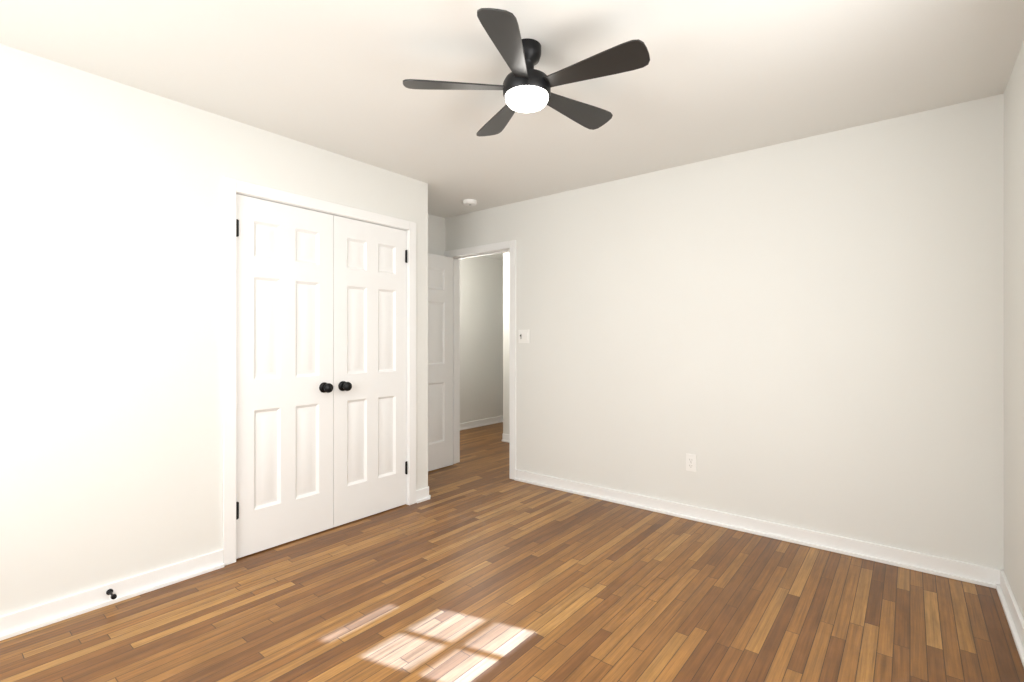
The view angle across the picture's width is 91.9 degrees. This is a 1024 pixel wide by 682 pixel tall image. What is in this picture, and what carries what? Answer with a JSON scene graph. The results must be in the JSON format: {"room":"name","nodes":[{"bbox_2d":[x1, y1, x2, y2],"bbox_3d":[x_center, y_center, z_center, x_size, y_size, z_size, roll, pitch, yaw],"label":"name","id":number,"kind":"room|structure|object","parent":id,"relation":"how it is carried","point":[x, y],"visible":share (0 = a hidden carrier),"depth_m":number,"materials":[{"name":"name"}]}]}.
{"room":"empty bedroom","nodes":[
{"label":"empty bedroom","id":0,"kind":"room"},
{"bbox_2d":[0,44,431,615],"bbox_3d":[-1.774,0.000,2.517,0.100,2.440,3.460,0,0,39],"label":"wall","id":1,"kind":"structure","parent":0,"point":[111,192],"depth_m":2.33,"materials":[{"name":"paint"}]},
{"bbox_2d":[106,589,116,598],"bbox_3d":[-1.837,1.164,2.273,0.080,0.026,0.026,0,0,39],"label":"door stop","id":2,"kind":"object","parent":1,"relation":"attached to","point":[110,592],"visible":1,"depth_m":2.28,"materials":[{"name":"black metal"}]},
{"bbox_2d":[236,194,332,558],"bbox_3d":[-1.363,0.197,2.993,0.181,2.030,0.599,0,0,39],"label":"closet door","id":3,"kind":"structure","parent":1,"relation":"in","point":[284,373],"depth_m":2.96,"materials":[{"name":"white wood"}]},
{"bbox_2d":[333,215,406,526],"bbox_3d":[-0.985,0.197,3.462,0.181,2.030,0.599,0,0,39],"label":"closet door","id":4,"kind":"structure","parent":1,"relation":"in","point":[369,369],"depth_m":3.42,"materials":[{"name":"white wood"}]},
{"bbox_2d":[432,215,447,255],"bbox_3d":[-2.041,0.000,3.271,0.120,2.440,4.540,0,0,39],"label":"wall","id":5,"kind":"structure","parent":0,"point":[439,224],"depth_m":4.86,"materials":[{"name":"paint"}]},
{"bbox_2d":[460,256,499,422],"bbox_3d":[-0.703,0.000,6.866,0.100,2.440,2.980,0,0,39],"label":"wall","id":6,"kind":"structure","parent":0,"point":[484,337],"depth_m":7.08,"materials":[{"name":"paint"}]},
{"bbox_2d":[0,177,1023,666],"bbox_3d":[-0.038,0.165,3.495,5.160,2.111,7.200,0,0,39],"label":"trim","id":7,"kind":"structure","parent":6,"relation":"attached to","point":[22,621],"depth_m":2.79,"materials":[{"name":"white wood"}]},
{"bbox_2d":[500,252,508,433],"bbox_3d":[0.885,0.000,5.306,2.470,2.440,0.100,0,0,39],"label":"wall","id":8,"kind":"structure","parent":0,"point":[504,264],"depth_m":6.03,"materials":[{"name":"paint"}]},
{"bbox_2d":[0,422,1023,681],"bbox_3d":[-0.038,1.250,3.495,5.360,0.060,7.400,0,0,39],"label":"floor","id":9,"kind":"structure","parent":0,"point":[478,566],"depth_m":2.23,"materials":[{"name":"brown wood"}]},
{"bbox_2d":[0,0,1023,259],"bbox_3d":[-0.038,-1.270,3.495,5.360,0.100,7.400,0,0,39],"label":"ceiling","id":10,"kind":"structure","parent":0,"point":[714,78],"depth_m":2.22,"materials":[{"name":"paint"}]},
{"bbox_2d":[463,199,476,205],"bbox_3d":[-0.369,-1.200,4.313,0.124,0.040,0.124,0,0,39],"label":"smoke detector","id":11,"kind":"object","parent":10,"relation":"attached to","point":[469,202],"visible":1,"depth_m":4.27,"materials":[{"name":"white plastic"}]},
{"bbox_2d":[403,8,649,135],"bbox_3d":[0.088,-1.093,2.052,0.963,0.253,0.973,0,0,39],"label":"fan","id":12,"kind":"object","parent":10,"relation":"hanging from","point":[526,86],"visible":1,"depth_m":1.97,"materials":[{"name":"black metal"}]},
{"bbox_2d":[448,94,999,568],"bbox_3d":[0.922,0.000,3.724,3.930,2.440,0.120,0,0,39],"label":"wall","id":13,"kind":"structure","parent":0,"point":[820,333],"depth_m":3.03,"materials":[{"name":"paint"}]},
{"bbox_2d":[428,253,452,470],"bbox_3d":[-0.825,0.198,4.561,0.181,2.025,0.756,0,0,39],"label":"entry door","id":14,"kind":"structure","parent":13,"relation":"in","point":[440,361],"depth_m":4.72,"materials":[{"name":"white wood"}]},
{"bbox_2d":[518,330,528,342],"bbox_3d":[0.099,-0.040,4.297,0.116,0.116,0.018,0,0,39],"label":"light switch","id":15,"kind":"object","parent":13,"relation":"attached to","point":[523,336],"visible":1,"depth_m":4.30,"materials":[{"name":"white plastic"}]},
{"bbox_2d":[686,453,695,471],"bbox_3d":[1.228,0.835,3.395,0.070,0.116,0.010,0,0,39],"label":"electrical outlet","id":16,"kind":"object","parent":13,"relation":"attached to","point":[690,462],"visible":1,"depth_m":3.39,"materials":[{"name":"white plastic"}]},
{"bbox_2d":[1000,41,1023,618],"bbox_3d":[1.115,0.000,0.733,0.100,2.440,4.540,0,0,39],"label":"wall","id":17,"kind":"structure","parent":0,"point":[1012,100],"depth_m":2.23,"materials":[{"name":"paint"}]}
]}

